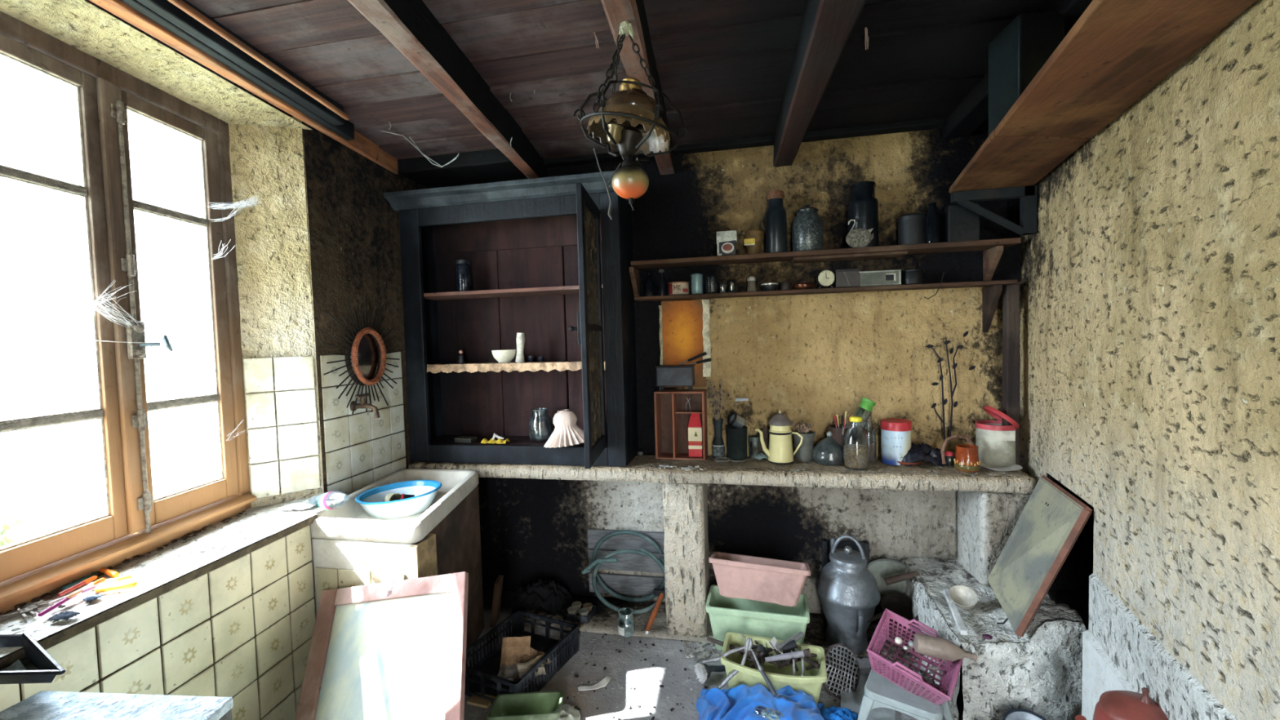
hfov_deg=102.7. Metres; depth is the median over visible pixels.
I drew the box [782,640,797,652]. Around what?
grip
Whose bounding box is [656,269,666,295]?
bottle
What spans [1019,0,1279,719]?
wall
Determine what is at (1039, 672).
block
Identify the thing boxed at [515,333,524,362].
vase
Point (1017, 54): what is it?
box
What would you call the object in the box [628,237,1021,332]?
wall shelf
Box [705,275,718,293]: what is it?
jar
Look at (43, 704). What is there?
table
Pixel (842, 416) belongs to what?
cutlery
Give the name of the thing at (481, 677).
crate
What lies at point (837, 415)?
cutlery
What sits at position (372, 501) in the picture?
basin
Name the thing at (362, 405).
tap
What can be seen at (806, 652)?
pipe
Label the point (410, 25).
ceiling beam
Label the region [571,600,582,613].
pot
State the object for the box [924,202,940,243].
slim bottle
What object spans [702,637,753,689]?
pliers
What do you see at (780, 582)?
planter
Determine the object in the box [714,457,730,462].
saucer
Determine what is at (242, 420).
cobweb
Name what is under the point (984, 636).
shell
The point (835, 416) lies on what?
cutlery
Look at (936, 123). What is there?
wall plate
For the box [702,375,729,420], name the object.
dried flowers
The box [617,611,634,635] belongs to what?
glass jar
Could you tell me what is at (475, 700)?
wood offcut
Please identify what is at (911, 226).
canister
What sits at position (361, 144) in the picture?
lintel beam
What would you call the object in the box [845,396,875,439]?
jar
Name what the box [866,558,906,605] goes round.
pan cover
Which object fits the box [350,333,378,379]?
mirror glass
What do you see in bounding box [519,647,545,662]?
cardboard
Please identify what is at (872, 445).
juice bottle
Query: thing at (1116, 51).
wall shelf
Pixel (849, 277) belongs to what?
caddy
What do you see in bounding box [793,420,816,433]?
plant
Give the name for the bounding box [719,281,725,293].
vial
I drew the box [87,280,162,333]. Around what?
cobweb
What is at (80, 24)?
wall
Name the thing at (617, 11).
ceiling beam
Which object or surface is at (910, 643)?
bead
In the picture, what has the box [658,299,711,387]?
poster
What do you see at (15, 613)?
peg
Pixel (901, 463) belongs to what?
dish
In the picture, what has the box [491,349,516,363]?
bowl
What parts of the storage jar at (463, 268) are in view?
lid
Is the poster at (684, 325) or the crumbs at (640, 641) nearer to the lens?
the crumbs at (640, 641)
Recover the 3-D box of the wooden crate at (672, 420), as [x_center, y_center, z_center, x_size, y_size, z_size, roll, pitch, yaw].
[0.225,0.347,2.788,0.269,0.364,0.125,-1,2,14]
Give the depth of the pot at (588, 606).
2.79 m
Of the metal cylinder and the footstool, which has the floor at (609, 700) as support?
the footstool
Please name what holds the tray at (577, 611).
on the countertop
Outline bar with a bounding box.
[706,636,759,657]
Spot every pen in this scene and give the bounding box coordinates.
[37,594,79,616]
[48,585,96,605]
[57,575,97,596]
[61,572,97,589]
[66,577,105,598]
[88,574,132,585]
[94,581,137,592]
[99,567,119,577]
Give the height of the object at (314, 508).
0.003 m
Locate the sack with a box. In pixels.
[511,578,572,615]
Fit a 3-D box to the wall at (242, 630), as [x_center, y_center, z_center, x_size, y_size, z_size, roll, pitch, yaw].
[-1.604,1.087,1.467,0.628,0.835,1.730,-1,2,12]
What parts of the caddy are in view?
lid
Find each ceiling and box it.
[84,0,1050,159]
[397,148,528,187]
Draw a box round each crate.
[464,609,578,704]
[653,389,707,460]
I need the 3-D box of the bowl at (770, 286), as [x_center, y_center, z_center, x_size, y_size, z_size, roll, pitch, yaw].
[0.667,-0.375,2.635,0.089,0.037,0.089,-1,2,12]
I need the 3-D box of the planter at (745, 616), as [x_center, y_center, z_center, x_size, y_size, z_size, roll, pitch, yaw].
[0.571,1.275,2.488,0.475,0.221,0.230,-1,2,15]
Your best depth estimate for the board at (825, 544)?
2.67 m
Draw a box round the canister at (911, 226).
[897,212,925,244]
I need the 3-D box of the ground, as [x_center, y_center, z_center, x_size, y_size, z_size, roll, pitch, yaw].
[-5.138,1.800,2.157,17.000,0.350,26.000,-1,2,12]
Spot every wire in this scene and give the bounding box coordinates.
[924,271,944,298]
[996,617,1008,624]
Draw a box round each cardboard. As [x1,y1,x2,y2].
[500,635,530,666]
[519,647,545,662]
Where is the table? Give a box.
[0,690,233,719]
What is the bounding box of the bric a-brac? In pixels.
[882,639,939,688]
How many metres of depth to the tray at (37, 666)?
1.12 m
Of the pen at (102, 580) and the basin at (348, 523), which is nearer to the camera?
the pen at (102, 580)
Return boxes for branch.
[926,331,975,441]
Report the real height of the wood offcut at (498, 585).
0.240 m
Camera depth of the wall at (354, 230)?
2.49 m
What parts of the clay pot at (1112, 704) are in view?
spout, pot, lid, lid knob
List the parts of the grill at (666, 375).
plate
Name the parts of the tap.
cross handle, spout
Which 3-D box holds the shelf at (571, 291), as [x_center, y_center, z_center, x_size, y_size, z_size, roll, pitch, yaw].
[-0.671,-0.377,2.860,1.200,0.020,0.255,-1,2,12]
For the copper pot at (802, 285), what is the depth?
2.58 m
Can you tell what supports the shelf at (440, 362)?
attached to the upper cabinet
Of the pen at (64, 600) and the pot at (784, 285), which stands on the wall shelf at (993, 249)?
the pot at (784, 285)
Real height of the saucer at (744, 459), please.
0.012 m
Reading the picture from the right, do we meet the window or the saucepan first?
the saucepan
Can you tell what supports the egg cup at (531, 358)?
on the upper cabinet
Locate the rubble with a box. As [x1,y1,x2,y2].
[682,640,719,660]
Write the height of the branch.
0.550 m
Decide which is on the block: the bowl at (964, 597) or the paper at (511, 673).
the bowl at (964, 597)
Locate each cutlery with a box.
[833,415,837,427]
[835,414,839,428]
[840,415,844,428]
[844,411,847,428]
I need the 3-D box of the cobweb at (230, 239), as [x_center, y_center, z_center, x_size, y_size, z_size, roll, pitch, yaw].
[-1.592,-0.423,1.953,0.083,0.082,0.033,-2,2,-14]
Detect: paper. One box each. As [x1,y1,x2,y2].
[278,502,315,510]
[494,663,525,684]
[516,658,546,680]
[529,653,551,666]
[767,636,778,649]
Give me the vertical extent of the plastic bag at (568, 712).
0.048 m
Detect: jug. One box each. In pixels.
[844,416,868,468]
[940,434,980,471]
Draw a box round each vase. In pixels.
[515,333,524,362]
[712,418,725,458]
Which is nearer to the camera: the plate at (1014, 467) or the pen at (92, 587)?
the pen at (92, 587)
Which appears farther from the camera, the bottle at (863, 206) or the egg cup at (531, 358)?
the egg cup at (531, 358)
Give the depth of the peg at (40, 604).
1.32 m
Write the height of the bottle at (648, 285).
0.122 m
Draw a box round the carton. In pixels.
[715,230,737,256]
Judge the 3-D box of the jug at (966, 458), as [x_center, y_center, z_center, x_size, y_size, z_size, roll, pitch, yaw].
[1.497,0.431,2.385,0.154,0.160,0.106,-1,2,12]
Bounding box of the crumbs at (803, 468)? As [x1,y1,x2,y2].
[644,464,1019,478]
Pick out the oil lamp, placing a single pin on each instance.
(630, 122)
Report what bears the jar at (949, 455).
on the countertop
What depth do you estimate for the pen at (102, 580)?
1.39 m
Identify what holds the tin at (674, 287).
on the wall shelf at (993, 249)
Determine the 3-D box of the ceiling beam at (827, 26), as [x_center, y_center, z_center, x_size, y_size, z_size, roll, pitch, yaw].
[0.386,-0.986,0.510,0.191,0.174,4.562,-1,2,8]
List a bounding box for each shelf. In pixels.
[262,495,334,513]
[423,284,603,300]
[438,360,604,364]
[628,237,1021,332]
[675,409,702,413]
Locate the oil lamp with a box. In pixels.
[573,21,688,219]
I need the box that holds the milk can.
[816,534,879,654]
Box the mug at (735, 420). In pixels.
[728,412,745,428]
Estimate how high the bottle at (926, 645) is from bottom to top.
0.083 m
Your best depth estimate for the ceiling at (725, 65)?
1.89 m
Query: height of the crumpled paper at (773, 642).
0.046 m
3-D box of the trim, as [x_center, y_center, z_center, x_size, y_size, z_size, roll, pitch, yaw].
[-1.611,0.663,1.331,0.584,0.023,1.500,-1,2,12]
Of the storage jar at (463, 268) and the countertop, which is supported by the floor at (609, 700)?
the countertop
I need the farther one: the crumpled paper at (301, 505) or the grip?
the grip
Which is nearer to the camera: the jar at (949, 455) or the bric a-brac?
the bric a-brac
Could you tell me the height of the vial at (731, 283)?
0.069 m
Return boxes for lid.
[400,493,414,499]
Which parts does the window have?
espagnolette rod, oval handle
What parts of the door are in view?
panel, rail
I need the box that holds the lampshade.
[543,408,584,448]
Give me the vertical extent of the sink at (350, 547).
0.850 m
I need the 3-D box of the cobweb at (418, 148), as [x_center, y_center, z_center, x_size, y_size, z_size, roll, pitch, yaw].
[-1.107,-1.028,2.425,0.544,0.263,0.004,-1,2,12]
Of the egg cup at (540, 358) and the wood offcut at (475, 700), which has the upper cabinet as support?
the egg cup at (540, 358)
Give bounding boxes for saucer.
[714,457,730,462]
[729,457,746,462]
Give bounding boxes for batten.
[943,589,967,635]
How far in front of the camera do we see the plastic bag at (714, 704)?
1.99 m
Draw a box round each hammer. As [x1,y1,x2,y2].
[644,588,665,635]
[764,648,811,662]
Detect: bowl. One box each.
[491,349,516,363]
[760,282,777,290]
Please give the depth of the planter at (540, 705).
2.07 m
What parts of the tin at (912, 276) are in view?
lid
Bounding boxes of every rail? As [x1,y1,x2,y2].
[136,0,344,125]
[167,0,349,119]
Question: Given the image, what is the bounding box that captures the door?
[294,571,468,719]
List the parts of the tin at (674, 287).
brown lid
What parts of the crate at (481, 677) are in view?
panel, panel, panel, panel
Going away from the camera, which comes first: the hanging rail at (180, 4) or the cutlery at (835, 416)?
the hanging rail at (180, 4)
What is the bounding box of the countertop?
[408,454,1036,662]
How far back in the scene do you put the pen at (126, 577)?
1.45 m
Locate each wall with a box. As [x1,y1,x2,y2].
[0,0,311,129]
[0,524,315,719]
[302,121,429,502]
[429,124,1021,613]
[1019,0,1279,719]
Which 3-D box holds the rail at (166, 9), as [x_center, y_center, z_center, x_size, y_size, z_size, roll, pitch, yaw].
[-1.344,-1.018,1.378,0.055,0.086,1.670,-1,2,3]
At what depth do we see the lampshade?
2.66 m
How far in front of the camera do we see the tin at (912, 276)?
2.48 m
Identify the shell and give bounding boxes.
[982,634,992,639]
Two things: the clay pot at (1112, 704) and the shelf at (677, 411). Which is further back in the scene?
the shelf at (677, 411)
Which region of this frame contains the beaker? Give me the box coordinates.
[828,424,855,448]
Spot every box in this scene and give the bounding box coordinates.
[939,202,980,242]
[988,10,1064,135]
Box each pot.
[567,606,577,614]
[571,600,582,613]
[578,608,588,616]
[582,602,592,615]
[725,425,747,460]
[755,410,803,464]
[779,281,791,290]
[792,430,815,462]
[794,281,814,289]
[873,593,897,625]
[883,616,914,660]
[1075,687,1168,719]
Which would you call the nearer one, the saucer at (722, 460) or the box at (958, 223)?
the box at (958, 223)
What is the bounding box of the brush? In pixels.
[694,662,725,684]
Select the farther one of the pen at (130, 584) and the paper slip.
the paper slip
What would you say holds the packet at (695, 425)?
in the wooden crate at (672, 420)
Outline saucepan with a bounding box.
[866,592,918,629]
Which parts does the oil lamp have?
chain, loose chain, chain, lamp shade, burner, font globe, chain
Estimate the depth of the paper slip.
2.75 m
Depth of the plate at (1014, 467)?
2.36 m
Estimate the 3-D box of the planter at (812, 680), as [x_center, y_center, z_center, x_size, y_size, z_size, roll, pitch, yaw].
[0.568,1.333,2.189,0.424,0.162,0.225,1,3,17]
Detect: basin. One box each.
[310,468,478,543]
[355,480,441,519]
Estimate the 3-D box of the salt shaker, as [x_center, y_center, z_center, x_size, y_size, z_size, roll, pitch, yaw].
[0.578,-0.394,2.653,0.050,0.078,0.050,-1,2,12]
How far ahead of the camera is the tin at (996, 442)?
2.40 m
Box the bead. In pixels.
[907,640,913,647]
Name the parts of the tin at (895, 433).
red lid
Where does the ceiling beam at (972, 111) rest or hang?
attached to the ceiling at (725, 65)
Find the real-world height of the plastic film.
0.022 m
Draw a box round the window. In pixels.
[0,11,324,614]
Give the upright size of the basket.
0.252 m
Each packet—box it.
[480,432,509,444]
[688,413,702,457]
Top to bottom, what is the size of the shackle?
0.088 m
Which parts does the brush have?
handle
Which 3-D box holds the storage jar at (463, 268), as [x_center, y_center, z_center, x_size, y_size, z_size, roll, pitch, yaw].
[-1.007,-0.474,2.921,0.084,0.187,0.084,-1,2,12]
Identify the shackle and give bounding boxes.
[792,658,804,675]
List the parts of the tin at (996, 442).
red lid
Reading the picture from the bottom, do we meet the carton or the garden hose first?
the garden hose
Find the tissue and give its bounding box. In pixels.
[753,452,768,459]
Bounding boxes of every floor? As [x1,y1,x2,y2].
[463,589,964,719]
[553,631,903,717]
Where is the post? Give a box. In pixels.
[1001,283,1019,465]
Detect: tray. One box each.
[0,631,66,684]
[563,600,596,623]
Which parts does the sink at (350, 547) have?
corner post, panel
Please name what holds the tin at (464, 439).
on the upper cabinet
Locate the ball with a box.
[894,636,902,644]
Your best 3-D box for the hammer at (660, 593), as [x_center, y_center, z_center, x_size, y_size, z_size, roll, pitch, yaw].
[0.091,1.315,2.670,0.092,0.152,0.215,-1,3,19]
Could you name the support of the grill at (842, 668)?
on the floor at (609, 700)
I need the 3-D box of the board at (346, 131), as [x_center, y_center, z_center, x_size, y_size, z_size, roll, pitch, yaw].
[-1.386,-1.020,1.461,0.042,0.088,1.824,-1,2,3]
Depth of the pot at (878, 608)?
2.54 m
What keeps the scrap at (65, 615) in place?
on the window sill
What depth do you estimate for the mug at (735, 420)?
2.68 m
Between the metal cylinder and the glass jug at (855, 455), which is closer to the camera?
the glass jug at (855, 455)
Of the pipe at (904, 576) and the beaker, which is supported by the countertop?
the beaker
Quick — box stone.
[637,450,643,455]
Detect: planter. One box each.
[486,690,564,719]
[705,585,809,650]
[708,551,810,606]
[720,631,826,705]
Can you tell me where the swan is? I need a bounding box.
[845,219,873,247]
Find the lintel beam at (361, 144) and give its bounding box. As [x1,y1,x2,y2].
[89,0,398,174]
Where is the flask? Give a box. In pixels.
[760,190,786,253]
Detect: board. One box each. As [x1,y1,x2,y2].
[120,0,354,140]
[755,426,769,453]
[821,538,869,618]
[987,475,1092,636]
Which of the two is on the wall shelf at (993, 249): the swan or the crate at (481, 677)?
the swan
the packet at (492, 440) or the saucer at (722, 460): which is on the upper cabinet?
the packet at (492, 440)
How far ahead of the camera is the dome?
2.54 m
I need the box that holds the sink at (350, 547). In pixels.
[310,468,484,656]
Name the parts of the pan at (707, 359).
handle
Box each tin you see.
[453,435,477,443]
[667,281,688,295]
[880,417,911,465]
[900,269,923,284]
[975,404,1019,466]
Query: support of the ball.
in the basket
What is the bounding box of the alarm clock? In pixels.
[816,269,835,288]
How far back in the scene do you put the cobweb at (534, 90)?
2.11 m
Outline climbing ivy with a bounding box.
[0,490,40,548]
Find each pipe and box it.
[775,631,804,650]
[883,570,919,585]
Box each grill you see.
[654,364,695,391]
[822,644,859,699]
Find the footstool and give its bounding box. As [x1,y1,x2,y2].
[857,668,953,719]
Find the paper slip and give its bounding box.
[735,398,748,401]
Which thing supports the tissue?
on the countertop
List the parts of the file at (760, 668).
blade, handle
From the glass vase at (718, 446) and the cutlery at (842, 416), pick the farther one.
the glass vase at (718, 446)
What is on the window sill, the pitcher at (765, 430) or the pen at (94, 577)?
the pen at (94, 577)
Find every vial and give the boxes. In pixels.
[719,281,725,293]
[727,280,735,292]
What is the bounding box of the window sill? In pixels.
[0,506,316,657]
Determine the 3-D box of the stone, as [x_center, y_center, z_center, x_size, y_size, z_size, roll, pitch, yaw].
[0.003,0.520,2.858,0.031,0.026,0.031,-3,3,-30]
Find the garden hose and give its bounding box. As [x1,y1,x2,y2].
[581,529,665,614]
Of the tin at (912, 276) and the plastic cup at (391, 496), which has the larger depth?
the tin at (912, 276)
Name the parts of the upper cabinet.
panel, rail, cornice, rail, rail, door frame, pane, pane, panel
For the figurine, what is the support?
on the upper cabinet
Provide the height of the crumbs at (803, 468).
0.011 m
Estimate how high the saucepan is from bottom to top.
0.124 m
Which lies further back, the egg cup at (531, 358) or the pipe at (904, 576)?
the egg cup at (531, 358)
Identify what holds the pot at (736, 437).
on the countertop
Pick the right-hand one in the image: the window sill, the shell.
the shell
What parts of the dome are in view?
knob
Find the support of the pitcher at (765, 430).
on the countertop
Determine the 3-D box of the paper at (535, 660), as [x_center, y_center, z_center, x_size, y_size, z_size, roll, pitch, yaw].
[-0.438,1.332,2.263,0.052,0.033,0.080,1,3,42]
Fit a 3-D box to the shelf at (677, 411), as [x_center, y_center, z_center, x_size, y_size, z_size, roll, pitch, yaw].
[0.274,0.283,2.796,0.150,0.008,0.069,-1,2,14]
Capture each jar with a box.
[455,259,471,291]
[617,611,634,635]
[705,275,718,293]
[791,204,823,251]
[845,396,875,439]
[944,451,955,465]
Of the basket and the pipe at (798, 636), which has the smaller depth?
the basket
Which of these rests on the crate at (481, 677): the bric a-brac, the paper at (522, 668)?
the paper at (522, 668)
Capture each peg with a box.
[0,604,37,620]
[19,608,36,620]
[21,599,55,608]
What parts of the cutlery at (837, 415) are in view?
handle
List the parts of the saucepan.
handle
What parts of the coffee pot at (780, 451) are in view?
spout, lid, pot, handle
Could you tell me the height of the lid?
0.051 m
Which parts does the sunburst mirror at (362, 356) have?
rattan frame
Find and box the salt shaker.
[746,275,756,291]
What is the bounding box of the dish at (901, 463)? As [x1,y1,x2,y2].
[897,461,920,465]
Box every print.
[668,283,672,294]
[682,288,688,292]
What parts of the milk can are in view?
lid, lid knob, hoop handle, handle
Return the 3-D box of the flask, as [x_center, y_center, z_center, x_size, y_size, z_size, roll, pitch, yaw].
[0.697,-0.702,2.634,0.111,0.314,0.111,-3,3,-33]
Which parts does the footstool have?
leg, leg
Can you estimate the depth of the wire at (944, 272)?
2.44 m
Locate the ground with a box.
[0,418,217,542]
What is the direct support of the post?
on the countertop
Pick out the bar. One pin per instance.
(708, 638)
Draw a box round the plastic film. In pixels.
[747,704,779,719]
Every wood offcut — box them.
[466,692,495,708]
[489,574,503,626]
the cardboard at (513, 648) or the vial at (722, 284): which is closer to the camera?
the cardboard at (513, 648)
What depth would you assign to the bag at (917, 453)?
2.46 m
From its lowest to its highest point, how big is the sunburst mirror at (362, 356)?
0.580 m
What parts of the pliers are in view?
handle, handle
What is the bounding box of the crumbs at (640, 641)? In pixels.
[566,633,862,719]
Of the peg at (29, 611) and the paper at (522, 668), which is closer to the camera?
the peg at (29, 611)
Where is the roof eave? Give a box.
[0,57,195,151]
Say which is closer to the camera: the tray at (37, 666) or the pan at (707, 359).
the tray at (37, 666)
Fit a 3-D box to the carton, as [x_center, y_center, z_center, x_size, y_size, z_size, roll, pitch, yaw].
[0.450,-0.601,2.658,0.106,0.124,0.079,-1,2,12]
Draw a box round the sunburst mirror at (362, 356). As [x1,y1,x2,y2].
[320,294,402,413]
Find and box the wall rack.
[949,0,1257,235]
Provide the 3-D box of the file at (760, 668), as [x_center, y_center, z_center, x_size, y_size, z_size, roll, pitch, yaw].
[0.485,1.250,2.111,0.021,0.113,0.269,-2,3,-18]
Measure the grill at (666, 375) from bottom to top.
0.136 m
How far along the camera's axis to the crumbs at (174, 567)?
1.59 m
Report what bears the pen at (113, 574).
on the window sill
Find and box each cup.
[384,493,401,502]
[528,355,534,362]
[537,356,543,362]
[744,230,764,253]
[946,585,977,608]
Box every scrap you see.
[47,610,79,621]
[82,594,102,602]
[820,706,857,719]
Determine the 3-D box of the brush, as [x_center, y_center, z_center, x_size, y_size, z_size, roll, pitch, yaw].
[0.365,1.373,2.305,0.238,0.084,0.084,-3,3,-26]
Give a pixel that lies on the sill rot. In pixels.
(56, 591)
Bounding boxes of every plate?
[543,117,988,167]
[980,461,1022,471]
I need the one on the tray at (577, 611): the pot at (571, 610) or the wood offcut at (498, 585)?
the pot at (571, 610)
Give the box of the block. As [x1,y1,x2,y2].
[898,557,1086,719]
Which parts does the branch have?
stem, stem, stem, stem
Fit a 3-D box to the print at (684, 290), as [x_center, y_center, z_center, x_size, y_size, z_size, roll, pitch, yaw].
[0.240,-0.366,2.693,0.038,0.019,0.003,-4,3,-38]
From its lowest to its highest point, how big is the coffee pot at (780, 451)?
0.265 m
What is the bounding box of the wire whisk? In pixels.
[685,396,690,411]
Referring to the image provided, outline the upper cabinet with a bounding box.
[383,170,638,468]
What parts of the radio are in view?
window trim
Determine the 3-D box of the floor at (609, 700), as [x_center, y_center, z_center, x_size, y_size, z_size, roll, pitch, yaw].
[0.069,1.485,0.695,4.600,0.020,4.650,-1,2,12]
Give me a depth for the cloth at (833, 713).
1.99 m
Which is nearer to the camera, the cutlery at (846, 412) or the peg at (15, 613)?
the peg at (15, 613)
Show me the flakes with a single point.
(689, 467)
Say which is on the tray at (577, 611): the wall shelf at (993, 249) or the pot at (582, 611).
the pot at (582, 611)
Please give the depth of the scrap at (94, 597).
1.35 m
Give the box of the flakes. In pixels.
[658,464,706,471]
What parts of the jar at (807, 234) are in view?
lid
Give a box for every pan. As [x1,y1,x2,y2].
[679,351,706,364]
[689,358,711,364]
[1002,708,1046,719]
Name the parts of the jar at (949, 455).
red lid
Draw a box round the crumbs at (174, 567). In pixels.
[3,513,289,631]
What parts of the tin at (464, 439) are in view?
lid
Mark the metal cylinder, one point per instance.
(696, 278)
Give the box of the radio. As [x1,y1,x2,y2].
[858,269,901,286]
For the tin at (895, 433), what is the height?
0.209 m
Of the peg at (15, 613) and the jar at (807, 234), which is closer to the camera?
the peg at (15, 613)
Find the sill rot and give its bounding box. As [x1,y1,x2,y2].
[0,510,244,614]
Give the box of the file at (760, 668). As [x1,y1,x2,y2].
[740,632,777,697]
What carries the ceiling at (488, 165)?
attached to the ceiling at (725, 65)
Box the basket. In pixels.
[866,608,962,705]
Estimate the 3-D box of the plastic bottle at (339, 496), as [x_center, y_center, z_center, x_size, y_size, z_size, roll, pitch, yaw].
[-1.289,0.592,2.131,0.242,0.106,0.075,0,3,31]
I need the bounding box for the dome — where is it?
[812,431,844,465]
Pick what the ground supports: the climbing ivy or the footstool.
the climbing ivy
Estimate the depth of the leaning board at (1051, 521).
1.94 m
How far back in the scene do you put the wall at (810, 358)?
2.73 m
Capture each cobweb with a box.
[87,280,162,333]
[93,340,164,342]
[207,195,261,222]
[211,239,235,259]
[226,419,244,440]
[380,130,459,167]
[388,89,534,146]
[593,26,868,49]
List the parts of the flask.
handle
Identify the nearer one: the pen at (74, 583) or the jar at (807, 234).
the pen at (74, 583)
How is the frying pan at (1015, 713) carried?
on the step
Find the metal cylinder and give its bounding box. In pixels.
[690,273,702,293]
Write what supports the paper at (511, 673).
in the crate at (481, 677)
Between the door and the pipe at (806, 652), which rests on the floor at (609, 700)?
the door
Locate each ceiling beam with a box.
[347,0,547,178]
[600,0,674,174]
[773,0,866,167]
[941,0,1092,139]
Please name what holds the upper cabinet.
on the countertop
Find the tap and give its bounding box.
[349,392,380,417]
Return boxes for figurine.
[457,350,465,364]
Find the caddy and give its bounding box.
[832,268,860,288]
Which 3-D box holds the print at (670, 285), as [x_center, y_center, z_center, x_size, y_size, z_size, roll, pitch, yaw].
[0.159,-0.376,2.708,0.004,0.054,0.040,-3,3,-29]
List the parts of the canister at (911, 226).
lid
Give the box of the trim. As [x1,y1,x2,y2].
[0,515,317,670]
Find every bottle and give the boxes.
[308,490,346,510]
[642,273,655,296]
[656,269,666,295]
[847,180,879,248]
[861,440,875,459]
[913,633,977,661]
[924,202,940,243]
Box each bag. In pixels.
[552,704,581,719]
[695,683,824,719]
[899,442,949,466]

